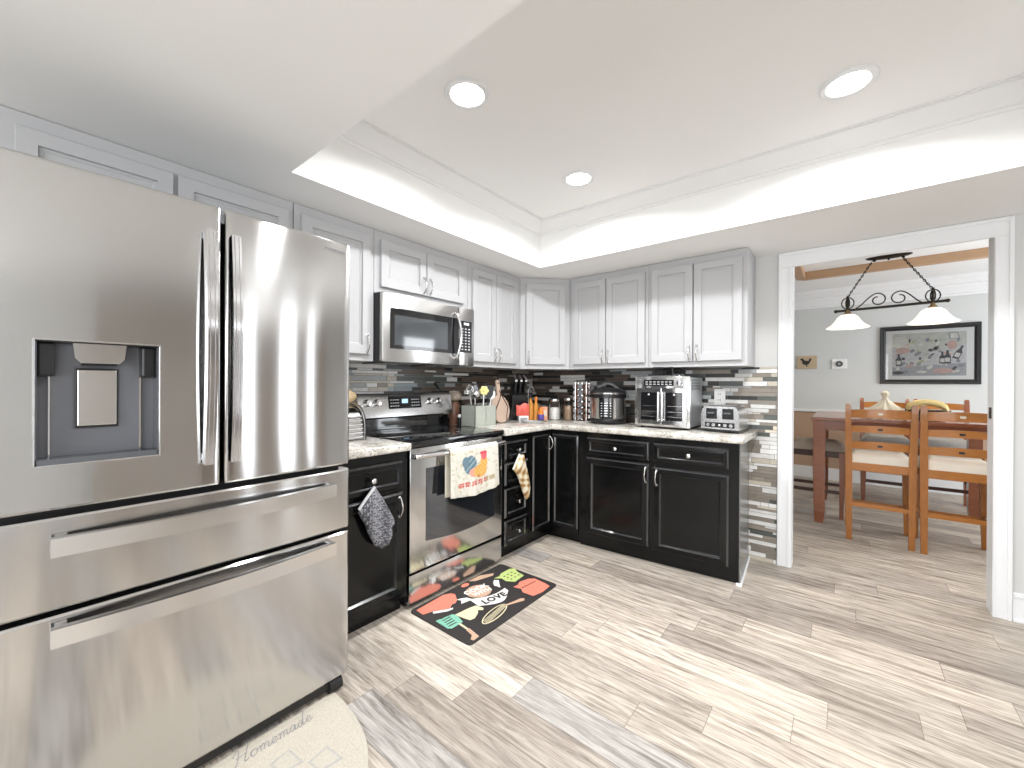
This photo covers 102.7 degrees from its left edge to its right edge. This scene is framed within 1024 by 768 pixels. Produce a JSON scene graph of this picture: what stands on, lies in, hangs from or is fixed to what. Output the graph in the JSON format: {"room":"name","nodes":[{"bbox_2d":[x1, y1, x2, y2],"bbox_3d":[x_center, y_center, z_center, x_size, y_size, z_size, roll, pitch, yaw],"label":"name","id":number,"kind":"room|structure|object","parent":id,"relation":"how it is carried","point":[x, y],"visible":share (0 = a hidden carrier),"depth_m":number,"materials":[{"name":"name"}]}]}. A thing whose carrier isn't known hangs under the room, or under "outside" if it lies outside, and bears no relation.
{"room":"kitchen","nodes":[
{"label":"kitchen","id":0,"kind":"room"},
{"bbox_2d":[0,0,1023,279],"bbox_3d":[0.188,-1.079,0.231,4.810,0.390,5.990,0,0,39],"label":"ceiling","id":1,"kind":"structure","parent":0,"point":[259,95],"depth_m":1.59,"materials":[{"name":"paint"}]},
{"bbox_2d":[444,77,489,109],"bbox_3d":[-0.188,-1.213,1.720,0.194,0.010,0.194,0,0,39],"label":"recessed light","id":2,"kind":"object","parent":1,"relation":"in","point":[465,93],"visible":1,"depth_m":1.71,"materials":[{"name":"white paint"}]},
{"bbox_2d":[562,170,594,186],"bbox_3d":[0.393,-1.211,2.421,0.194,0.010,0.194,0,0,39],"label":"recessed light","id":3,"kind":"object","parent":1,"relation":"in","point":[576,178],"visible":1,"depth_m":2.42,"materials":[{"name":"white paint"}]},
{"bbox_2d":[337,71,1023,236],"bbox_3d":[0.586,-1.166,1.666,2.424,0.095,1.816,0,0,39],"label":"trim","id":4,"kind":"structure","parent":1,"relation":"attached to","point":[1005,95],"depth_m":2.11,"materials":[{"name":"paint"}]},
{"bbox_2d":[818,64,879,99],"bbox_3d":[1.349,-1.205,1.646,0.194,0.010,0.194,0,0,39],"label":"recessed light","id":5,"kind":"object","parent":1,"relation":"in","point":[851,81],"visible":1,"depth_m":1.64,"materials":[{"name":"white paint"}]},
{"bbox_2d":[538,414,543,419],"bbox_3d":[0.248,0.286,3.524,0.056,0.052,0.056,0,0,39],"label":"label","id":6,"kind":"object","parent":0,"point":[540,416],"depth_m":3.50,"materials":[{"name":"purple paper"}]},
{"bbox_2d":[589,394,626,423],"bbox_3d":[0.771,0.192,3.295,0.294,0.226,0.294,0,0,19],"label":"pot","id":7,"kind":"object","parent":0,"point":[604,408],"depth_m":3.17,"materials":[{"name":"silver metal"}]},
{"bbox_2d":[198,476,1023,767],"bbox_3d":[1.328,1.270,1.600,7.642,0.100,9.764,0,0,39],"label":"floor","id":8,"kind":"structure","parent":0,"point":[867,651],"depth_m":1.76,"materials":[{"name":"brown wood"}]},
{"bbox_2d":[0,146,349,767],"bbox_3d":[-1.233,0.323,1.530,0.901,1.763,0.909,0,0,39],"label":"refrigerator","id":9,"kind":"object","parent":8,"relation":"on","point":[174,369],"visible":1,"depth_m":1.18,"materials":[{"name":"grey metal"}]},
{"bbox_2d":[207,692,367,767],"bbox_3d":[-0.735,1.205,1.159,0.503,0.009,0.741,0,0,39],"label":"doormat","id":10,"kind":"object","parent":8,"relation":"on","point":[325,734],"visible":1,"depth_m":1.37,"materials":[{"name":"beige fabric"}]},
{"bbox_2d":[338,451,406,633],"bbox_3d":[-0.902,0.779,2.171,0.632,0.858,0.440,0,0,39],"label":"base cabinet","id":11,"kind":"object","parent":8,"relation":"on","point":[377,577],"visible":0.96,"depth_m":2.03,"materials":[{"name":"black paint"}]},
{"bbox_2d":[358,483,394,548],"bbox_3d":[-0.654,0.639,1.981,0.036,0.326,0.199,0,0,39],"label":"oven mitt","id":12,"kind":"object","parent":11,"relation":"hanging from","point":[376,516],"visible":1,"depth_m":1.96,"materials":[{"name":"fabric"}]},
{"bbox_2d":[349,436,410,459],"bbox_3d":[-0.916,0.328,2.175,0.636,0.040,0.457,0,0,39],"label":"countertop","id":13,"kind":"structure","parent":11,"relation":"on","point":[358,448],"depth_m":2.06,"materials":[{"name":"stone"}]},
{"bbox_2d":[349,403,366,439],"bbox_3d":[-0.986,0.207,2.251,0.276,0.201,0.256,0,0,39],"label":"breadbox","id":14,"kind":"object","parent":13,"relation":"on","point":[357,423],"visible":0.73,"depth_m":2.25,"materials":[{"name":"silver metal"}]},
{"bbox_2d":[349,390,356,402],"bbox_3d":[-0.991,0.071,2.303,0.126,0.094,0.248,0,0,39],"label":"bread loaf","id":15,"kind":"object","parent":14,"relation":"on","point":[352,396],"visible":0.12,"depth_m":2.34,"materials":[{"name":"beige food"}]},
{"bbox_2d":[350,392,505,605],"bbox_3d":[-0.514,0.637,2.639,0.664,1.145,0.763,0,0,39],"label":"range","id":16,"kind":"object","parent":8,"relation":"on","point":[449,540],"visible":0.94,"depth_m":2.46,"materials":[{"name":"silver metal"}]},
{"bbox_2d":[367,424,503,447],"bbox_3d":[-0.514,0.322,2.641,0.578,0.038,0.763,0,0,39],"label":"cooktop","id":17,"kind":"object","parent":16,"relation":"in","point":[419,435],"depth_m":2.55,"materials":[{"name":"black glass"}]},
{"bbox_2d":[445,441,498,498],"bbox_3d":[-0.227,0.517,2.473,0.057,0.296,0.427,0,0,39],"label":"dish towel","id":18,"kind":"object","parent":16,"relation":"hanging from","point":[472,470],"visible":1,"depth_m":2.43,"materials":[{"name":"fabric"}]},
{"bbox_2d":[411,564,555,645],"bbox_3d":[-0.134,1.207,2.321,0.450,0.010,0.747,0,0,39],"label":"kitchen mat","id":19,"kind":"object","parent":8,"relation":"on","point":[469,611],"visible":1,"depth_m":2.25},
{"bbox_2d":[499,433,528,556],"bbox_3d":[-0.180,0.782,3.062,0.632,0.858,0.310,0,0,39],"label":"base cabinet","id":20,"kind":"object","parent":8,"relation":"on","point":[515,508],"visible":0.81,"depth_m":2.86,"materials":[{"name":"black paint"}]},
{"bbox_2d":[512,451,529,499],"bbox_3d":[0.066,0.644,2.869,0.036,0.356,0.196,0,0,39],"label":"oven mitt","id":21,"kind":"object","parent":20,"relation":"hanging from","point":[520,468],"visible":1,"depth_m":2.86,"materials":[{"name":"fabric"}]},
{"bbox_2d":[522,429,580,546],"bbox_3d":[0.261,0.783,3.450,0.828,0.858,0.846,0,0,39],"label":"base cabinet","id":22,"kind":"object","parent":8,"relation":"on","point":[553,454],"visible":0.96,"depth_m":3.14,"materials":[{"name":"black paint"}]},
{"bbox_2d":[579,431,749,586],"bbox_3d":[1.072,0.788,2.956,1.079,0.858,0.542,0,0,35],"label":"base cabinet","id":23,"kind":"object","parent":8,"relation":"on","point":[676,503],"visible":0.98,"depth_m":2.72,"materials":[{"name":"black paint"}]},
{"bbox_2d":[450,417,757,443],"bbox_3d":[0.586,0.335,2.996,1.936,0.040,1.162,0,0,39],"label":"countertop","id":24,"kind":"structure","parent":23,"relation":"on","point":[510,427],"depth_m":2.87,"materials":[{"name":"stone"}]},
{"bbox_2d":[448,391,461,424],"bbox_3d":[-0.446,0.180,3.152,0.127,0.258,0.121,0,0,39],"label":"pepper mill","id":25,"kind":"object","parent":24,"relation":"on","point":[456,396],"visible":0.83,"depth_m":3.12,"materials":[{"name":"brown wood"}]},
{"bbox_2d":[448,401,459,424],"bbox_3d":[-0.446,0.219,3.152,0.086,0.180,0.086,0,0,39],"label":"jar","id":26,"kind":"object","parent":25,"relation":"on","point":[453,418],"depth_m":3.12,"materials":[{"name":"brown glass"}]},
{"bbox_2d":[457,414,460,425],"bbox_3d":[-0.392,0.267,3.068,0.034,0.084,0.034,0,0,39],"label":"pepper shaker","id":27,"kind":"object","parent":24,"relation":"on","point":[459,415],"visible":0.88,"depth_m":3.05,"materials":[{"name":"black plastic"}]},
{"bbox_2d":[461,404,495,426],"bbox_3d":[-0.250,0.235,3.092,0.144,0.150,0.230,0,0,39],"label":"utensil holder","id":28,"kind":"object","parent":24,"relation":"on","point":[478,415],"visible":0.98,"depth_m":3.02,"materials":[{"name":"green ceramic"}]},
{"bbox_2d":[466,384,473,405],"bbox_3d":[-0.302,0.148,2.994,0.069,0.298,0.058,0,0,-31],"label":"whisk","id":29,"kind":"object","parent":28,"relation":"in","point":[469,386],"visible":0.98,"depth_m":3.00,"materials":[{"name":"silver metal"}]},
{"bbox_2d":[471,385,478,402],"bbox_3d":[-0.275,0.153,3.030,0.034,0.288,0.057,0,0,45],"label":"serving spoon","id":30,"kind":"object","parent":28,"relation":"in","point":[475,387],"visible":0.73,"depth_m":3.02,"materials":[{"name":"silver metal"}]},
{"bbox_2d":[471,390,479,405],"bbox_3d":[-0.273,0.171,3.027,0.071,0.251,0.053,0,0,17],"label":"ladle","id":31,"kind":"object","parent":28,"relation":"in","point":[476,393],"visible":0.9,"depth_m":3.01,"materials":[{"name":"silver metal"}]},
{"bbox_2d":[479,386,488,404],"bbox_3d":[-0.211,0.156,3.097,0.072,0.281,0.030,0,0,3],"label":"scrub brush","id":32,"kind":"object","parent":28,"relation":"in","point":[484,390],"visible":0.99,"depth_m":3.09,"materials":[{"name":"yellow plastic"}]},
{"bbox_2d":[485,385,493,404],"bbox_3d":[-0.174,0.152,3.133,0.074,0.290,0.017,0,0,-11],"label":"spatula","id":33,"kind":"object","parent":28,"relation":"in","point":[490,387],"visible":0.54,"depth_m":3.14,"materials":[{"name":"black plastic"}]},
{"bbox_2d":[491,380,509,422],"bbox_3d":[-0.105,0.138,3.276,0.088,0.340,0.210,0,0,44],"label":"cutting board","id":34,"kind":"object","parent":24,"relation":"on","point":[502,407],"visible":0.84,"depth_m":3.28,"materials":[{"name":"brown wood"}]},
{"bbox_2d":[508,385,526,419],"bbox_3d":[0.049,0.158,3.608,0.126,0.306,0.231,0,0,-9],"label":"knife block","id":35,"kind":"object","parent":24,"relation":"on","point":[518,399],"visible":0.53,"depth_m":3.51,"materials":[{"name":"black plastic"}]},
{"bbox_2d":[514,378,517,393],"bbox_3d":[0.031,0.018,3.465,0.019,0.136,0.105,0,0,-9],"label":"kitchen knife","id":36,"kind":"object","parent":35,"relation":"in","point":[516,380],"visible":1,"depth_m":3.45,"materials":[{"name":"black plastic"}]},
{"bbox_2d":[519,378,521,393],"bbox_3d":[0.072,0.018,3.471,0.019,0.136,0.105,0,0,-9],"label":"kitchen knife","id":37,"kind":"object","parent":35,"relation":"in","point":[520,384],"visible":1,"depth_m":3.46,"materials":[{"name":"black plastic"}]},
{"bbox_2d":[523,378,526,393],"bbox_3d":[0.114,0.018,3.478,0.019,0.136,0.105,0,0,-9],"label":"kitchen knife","id":38,"kind":"object","parent":35,"relation":"in","point":[525,383],"visible":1,"depth_m":3.47,"materials":[{"name":"black plastic"}]},
{"bbox_2d":[518,415,527,420],"bbox_3d":[0.093,0.289,3.444,0.080,0.045,0.061,0,0,-11],"label":"tin","id":39,"kind":"object","parent":24,"relation":"on","point":[526,416],"visible":0.77,"depth_m":3.42,"materials":[{"name":"white metal"}]},
{"bbox_2d":[516,403,528,415],"bbox_3d":[0.090,0.213,3.459,0.110,0.106,0.032,0,0,-11],"label":"snack packet","id":40,"kind":"object","parent":39,"relation":"on","point":[522,410],"visible":1,"depth_m":3.45,"materials":[{"name":"red plastic"}]},
{"bbox_2d":[529,394,532,419],"bbox_3d":[0.160,0.199,3.558,0.048,0.225,0.047,0,0,39],"label":"bottle","id":41,"kind":"object","parent":24,"relation":"on","point":[530,395],"visible":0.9,"depth_m":3.54,"materials":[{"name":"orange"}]},
{"bbox_2d":[520,420,546,422],"bbox_3d":[0.171,0.303,3.278,0.219,0.017,0.102,0,0,7],"label":"spoon rest","id":42,"kind":"object","parent":24,"relation":"on","point":[523,421],"visible":1,"depth_m":3.25,"materials":[{"name":"white ceramic"}]},
{"bbox_2d":[533,397,538,419],"bbox_3d":[0.209,0.212,3.570,0.046,0.200,0.045,0,0,39],"label":"bottle","id":43,"kind":"object","parent":24,"relation":"on","point":[535,407],"visible":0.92,"depth_m":3.55,"materials":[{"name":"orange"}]},
{"bbox_2d":[538,407,543,419],"bbox_3d":[0.249,0.254,3.524,0.056,0.117,0.056,0,0,39],"label":"tub","id":44,"kind":"object","parent":24,"relation":"on","point":[540,412],"visible":0.96,"depth_m":3.50,"materials":[{"name":"plastic"}]},
{"bbox_2d":[542,407,547,419],"bbox_3d":[0.282,0.256,3.613,0.060,0.112,0.031,0,0,-1],"label":"box","id":45,"kind":"object","parent":24,"relation":"on","point":[545,409],"visible":0.68,"depth_m":3.60,"materials":[{"name":"orange cardboard"}]},
{"bbox_2d":[548,399,560,419],"bbox_3d":[0.374,0.222,3.616,0.112,0.182,0.112,0,0,39],"label":"storage jar","id":46,"kind":"object","parent":24,"relation":"on","point":[554,413],"visible":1,"depth_m":3.57,"materials":[{"name":"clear glass"}]},
{"bbox_2d":[563,398,573,419],"bbox_3d":[0.494,0.218,3.577,0.092,0.192,0.092,0,0,39],"label":"storage jar","id":47,"kind":"object","parent":24,"relation":"on","point":[568,412],"visible":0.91,"depth_m":3.54,"materials":[{"name":"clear glass"}]},
{"bbox_2d":[573,380,590,421],"bbox_3d":[0.591,0.140,3.453,0.160,0.348,0.159,0,0,24],"label":"spice rack","id":48,"kind":"object","parent":24,"relation":"on","point":[576,381],"visible":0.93,"depth_m":3.42,"materials":[{"name":"silver metal"}]},
{"bbox_2d":[584,384,590,388],"bbox_3d":[0.633,0.022,3.435,0.054,0.042,0.041,0,0,24],"label":"spice jar","id":49,"kind":"object","parent":48,"relation":"in","point":[588,385],"visible":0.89,"depth_m":3.42,"materials":[{"name":"silver glass"}]},
{"bbox_2d":[589,382,628,423],"bbox_3d":[0.777,0.146,3.292,0.312,0.318,0.295,0,0,19],"label":"pressure cooker","id":50,"kind":"object","parent":24,"relation":"on","point":[607,404],"visible":1,"depth_m":3.18,"materials":[{"name":"black plastic"}]},
{"bbox_2d":[635,376,701,429],"bbox_3d":[1.152,0.132,3.018,0.388,0.372,0.370,0,0,39],"label":"air fryer oven","id":51,"kind":"object","parent":24,"relation":"on","point":[660,401],"visible":0.98,"depth_m":2.88,"materials":[{"name":"metal"}]},
{"bbox_2d":[652,367,686,375],"bbox_3d":[1.151,-0.087,3.043,0.275,0.072,0.252,0,0,39],"label":"rack","id":52,"kind":"object","parent":51,"relation":"on","point":[663,368],"visible":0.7,"depth_m":2.95,"materials":[{"name":"black metal"}]},
{"bbox_2d":[701,404,748,432],"bbox_3d":[1.441,0.229,2.777,0.236,0.170,0.261,0,0,43],"label":"toaster","id":53,"kind":"object","parent":24,"relation":"on","point":[720,418],"visible":1,"depth_m":2.70,"materials":[{"name":"metal"}]},
{"bbox_2d":[793,437,844,519],"bbox_3d":[2.932,0.690,3.999,0.500,1.074,0.410,0,0,39],"label":"dining chair","id":54,"kind":"object","parent":8,"relation":"on","point":[834,448],"visible":0.54,"depth_m":3.78,"materials":[{"name":"brown wood"}]},
{"bbox_2d":[845,403,918,551],"bbox_3d":[2.922,0.691,3.271,0.410,1.074,0.500,0,0,39],"label":"dining chair","id":55,"kind":"object","parent":8,"relation":"on","point":[881,457],"visible":1,"depth_m":3.13,"materials":[{"name":"orange wood"}]},
{"bbox_2d":[860,398,909,500],"bbox_3d":[3.994,0.695,4.384,0.410,1.074,0.500,0,0,39],"label":"dining chair","id":56,"kind":"object","parent":8,"relation":"on","point":[869,437],"visible":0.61,"depth_m":4.31,"materials":[{"name":"orange wood"}]},
{"bbox_2d":[812,411,986,522],"bbox_3d":[3.482,0.764,3.705,1.200,0.933,1.115,0,0,39],"label":"dining table","id":57,"kind":"object","parent":8,"relation":"on","point":[823,421],"visible":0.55,"depth_m":3.61,"materials":[{"name":"red wood"}]},
{"bbox_2d":[868,391,904,410],"bbox_3d":[3.338,0.179,3.667,0.271,0.234,0.271,0,0,10],"label":"bag","id":58,"kind":"object","parent":57,"relation":"on","point":[884,403],"visible":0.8,"depth_m":3.63,"materials":[{"name":"beige fabric"}]},
{"bbox_2d":[905,409,950,418],"bbox_3d":[3.495,0.258,3.448,0.280,0.078,0.278,0,0,39],"label":"fruit basket","id":59,"kind":"object","parent":57,"relation":"on","point":[929,410],"visible":0.24,"depth_m":3.42,"materials":[{"name":"metal"}]},
{"bbox_2d":[907,402,948,411],"bbox_3d":[3.457,0.199,3.412,0.039,0.101,0.250,0,0,-43],"label":"banana","id":60,"kind":"object","parent":59,"relation":"in","point":[941,406],"visible":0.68,"depth_m":3.39,"materials":[{"name":"yellow food"}]},
{"bbox_2d":[907,399,948,407],"bbox_3d":[3.490,0.179,3.441,0.250,0.101,0.039,0,0,41],"label":"banana","id":61,"kind":"object","parent":59,"relation":"in","point":[925,399],"visible":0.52,"depth_m":3.44,"materials":[{"name":"yellow food"}]},
{"bbox_2d":[908,401,948,409],"bbox_3d":[3.471,0.189,3.422,0.250,0.101,0.040,0,0,44],"label":"banana","id":62,"kind":"object","parent":59,"relation":"in","point":[918,401],"visible":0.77,"depth_m":3.40,"materials":[{"name":"yellow food"}]},
{"bbox_2d":[913,399,984,505],"bbox_3d":[4.342,0.697,4.101,0.410,1.074,0.500,0,0,36],"label":"dining chair","id":63,"kind":"object","parent":8,"relation":"on","point":[932,441],"visible":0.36,"depth_m":4.00,"materials":[{"name":"orange wood"}]},
{"bbox_2d":[915,405,986,554],"bbox_3d":[3.235,0.693,2.992,0.410,1.074,0.500,0,0,39],"label":"dining chair","id":64,"kind":"object","parent":8,"relation":"on","point":[944,463],"visible":0.77,"depth_m":2.91,"materials":[{"name":"orange wood"}]},
{"bbox_2d":[532,214,1023,593],"bbox_3d":[2.064,-0.042,2.633,4.710,2.530,0.110,0,0,39],"label":"wall","id":65,"kind":"structure","parent":0,"point":[767,267],"depth_m":2.12,"materials":[{"name":"paint"}]},
{"bbox_2d":[494,278,573,370],"bbox_3d":[0.257,-0.505,3.650,0.599,0.759,0.599,0,0,39],"label":"upper cabinet","id":66,"kind":"object","parent":65,"relation":"attached to","point":[544,303],"visible":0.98,"depth_m":3.43,"materials":[{"name":"grey paint"}]},
{"bbox_2d":[570,265,652,369],"bbox_3d":[0.828,-0.502,3.339,0.668,0.759,0.352,0,0,39],"label":"upper cabinet","id":67,"kind":"object","parent":65,"relation":"attached to","point":[609,312],"visible":0.97,"depth_m":3.20,"materials":[{"name":"grey paint"}]},
{"bbox_2d":[532,367,777,563],"bbox_3d":[0.997,0.547,3.420,2.052,1.338,0.008,0,0,39],"label":"backsplash","id":68,"kind":"structure","parent":65,"relation":"attached to","point":[755,388],"depth_m":2.87,"materials":[{"name":"tile"}]},
{"bbox_2d":[648,247,755,368],"bbox_3d":[1.338,-0.499,2.925,0.642,0.759,0.352,0,0,39],"label":"upper cabinet","id":69,"kind":"object","parent":65,"relation":"attached to","point":[702,308],"visible":0.99,"depth_m":2.79,"materials":[{"name":"grey paint"}]},
{"bbox_2d":[714,389,724,404],"bbox_3d":[1.516,0.095,2.990,0.074,0.116,0.008,0,0,39],"label":"wall outlet","id":70,"kind":"object","parent":65,"relation":"attached to","point":[719,394],"visible":0.95,"depth_m":2.99,"materials":[{"name":"white plastic"}]},
{"bbox_2d":[718,392,721,401],"bbox_3d":[1.514,0.095,2.989,0.028,0.072,0.003,0,0,39],"label":"socket","id":71,"kind":"object","parent":70,"relation":"attached to","point":[719,393],"depth_m":2.99,"materials":[{"name":"white plastic"}]},
{"bbox_2d":[777,215,1014,620],"bbox_3d":[2.229,0.175,2.487,1.027,2.098,0.137,0,0,39],"label":"trim","id":72,"kind":"structure","parent":65,"relation":"attached to","point":[1000,232],"depth_m":2.21,"materials":[{"name":"white paint"}]},
{"bbox_2d":[1012,592,1023,623],"bbox_3d":[3.217,1.156,1.609,1.618,0.150,0.022,0,0,39],"label":"baseboard","id":73,"kind":"structure","parent":65,"relation":"attached to","point":[1017,598],"depth_m":2.11,"materials":[{"name":"white paint"}]},
{"bbox_2d":[794,293,987,481],"bbox_3d":[4.314,-0.033,5.163,5.200,2.530,0.106,0,0,39],"label":"wall","id":74,"kind":"structure","parent":0,"point":[823,387],"depth_m":5.11,"materials":[{"name":"paint"}]},
{"bbox_2d":[797,356,816,368],"bbox_3d":[3.899,-0.286,5.419,0.216,0.170,0.016,0,0,39],"label":"plaque","id":75,"kind":"object","parent":74,"relation":"attached to","point":[803,362],"visible":1,"depth_m":5.41,"materials":[{"name":"beige wood"}]},
{"bbox_2d":[794,408,844,411],"bbox_3d":[4.501,0.349,4.920,4.400,0.034,0.034,0,0,39],"label":"trim","id":76,"kind":"structure","parent":74,"relation":"attached to","point":[795,409],"depth_m":5.34,"materials":[{"name":"white paint"}]},
{"bbox_2d":[832,359,846,368],"bbox_3d":[4.154,-0.254,5.202,0.150,0.124,0.031,0,0,39],"label":"thermostat","id":77,"kind":"object","parent":74,"relation":"attached to","point":[836,363],"visible":1,"depth_m":5.20,"materials":[{"name":"white plastic"}]},
{"bbox_2d":[794,464,962,495],"bbox_3d":[4.502,1.159,4.927,4.400,0.150,0.018,0,0,39],"label":"baseboard","id":78,"kind":"structure","parent":74,"relation":"attached to","point":[799,470],"depth_m":4.96,"materials":[{"name":"white paint"}]},
{"bbox_2d":[794,271,987,309],"bbox_3d":[4.472,-1.092,4.873,4.400,0.208,0.150,0,0,39],"label":"trim","id":79,"kind":"structure","parent":74,"relation":"attached to","point":[977,282],"depth_m":4.82,"materials":[{"name":"paint"}]},
{"bbox_2d":[880,321,981,383],"bbox_3d":[4.773,-0.341,4.702,0.820,0.680,0.030,0,0,39],"label":"framed picture","id":80,"kind":"object","parent":74,"relation":"attached to","point":[949,353],"visible":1,"depth_m":4.68,"materials":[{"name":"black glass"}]},
{"bbox_2d":[892,331,966,375],"bbox_3d":[4.775,-0.343,4.704,0.600,0.495,0.003,0,0,39],"label":"art print","id":81,"kind":"object","parent":80,"relation":"attached to","point":[914,353],"depth_m":4.70},
{"bbox_2d":[795,239,988,292],"bbox_3d":[3.523,-1.250,3.701,4.600,0.100,3.378,0,0,39],"label":"ceiling","id":82,"kind":"structure","parent":0,"point":[977,265],"depth_m":4.29,"materials":[{"name":"paint"}]},
{"bbox_2d":[795,247,988,280],"bbox_3d":[3.655,-1.160,3.078,2.610,0.078,1.580,0,0,39],"label":"trim","id":83,"kind":"structure","parent":82,"relation":"attached to","point":[800,274],"depth_m":3.96,"materials":[{"name":"beige wood"}]},
{"bbox_2d":[826,252,960,329],"bbox_3d":[3.526,-0.875,3.839,0.924,0.654,0.336,0,0,39],"label":"pendant light","id":84,"kind":"object","parent":82,"relation":"hanging from","point":[932,315],"visible":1,"depth_m":3.79,"materials":[{"name":"brown metal"}]},
{"bbox_2d":[928,303,937,307],"bbox_3d":[3.753,-0.699,3.654,0.068,0.050,0.068,0,0,39],"label":"socket","id":85,"kind":"object","parent":84,"relation":"attached to","point":[932,305],"depth_m":3.64,"materials":[{"name":"gold metal"}]},
{"bbox_3d":[-1.690,-0.061,1.821,0.100,2.530,6.100,0,0,39],"label":"wall","id":86,"kind":"structure","parent":0,"visible":0},
{"bbox_2d":[0,105,292,228],"bbox_3d":[-1.537,-0.744,1.654,0.321,0.297,1.130,0,0,39],"label":"upper cabinet","id":87,"kind":"object","parent":86,"relation":"attached to","point":[19,131],"visible":0.36,"depth_m":1.54,"materials":[{"name":"grey paint"}]},
{"bbox_2d":[293,203,373,362],"bbox_3d":[-1.029,-0.511,2.258,0.352,0.759,0.440,0,0,39],"label":"upper cabinet","id":88,"kind":"object","parent":86,"relation":"attached to","point":[360,238],"visible":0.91,"depth_m":2.26,"materials":[{"name":"grey paint"}]},
{"bbox_2d":[374,229,467,307],"bbox_3d":[-0.651,-0.708,2.723,0.352,0.362,0.750,0,0,39],"label":"upper cabinet","id":89,"kind":"object","parent":86,"relation":"attached to","point":[404,267],"visible":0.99,"depth_m":2.58,"materials":[{"name":"grey paint"}]},
{"bbox_2d":[351,291,473,366],"bbox_3d":[-0.624,-0.323,2.693,0.426,0.402,0.738,0,0,39],"label":"microwave","id":90,"kind":"object","parent":89,"relation":"attached to","point":[407,330],"visible":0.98,"depth_m":2.52,"materials":[{"name":"silver metal"}]},
{"bbox_2d":[462,328,469,349],"bbox_3d":[-0.317,-0.306,2.811,0.001,0.146,0.078,0,0,39],"label":"keypad","id":91,"kind":"object","parent":90,"relation":"attached to","point":[466,331],"depth_m":2.82,"materials":[{"name":"black plastic"}]},
{"bbox_2d":[349,363,531,423],"bbox_3d":[-0.554,0.239,3.140,0.008,0.738,2.382,0,0,39],"label":"backsplash","id":92,"kind":"structure","parent":86,"relation":"attached to","point":[363,378],"depth_m":3.04,"materials":[{"name":"tile"}]},
{"bbox_2d":[450,261,519,368],"bbox_3d":[-0.222,-0.507,3.254,0.352,0.759,0.612,0,0,39],"label":"upper cabinet","id":93,"kind":"object","parent":86,"relation":"attached to","point":[493,295],"visible":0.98,"depth_m":3.13,"materials":[{"name":"grey paint"}]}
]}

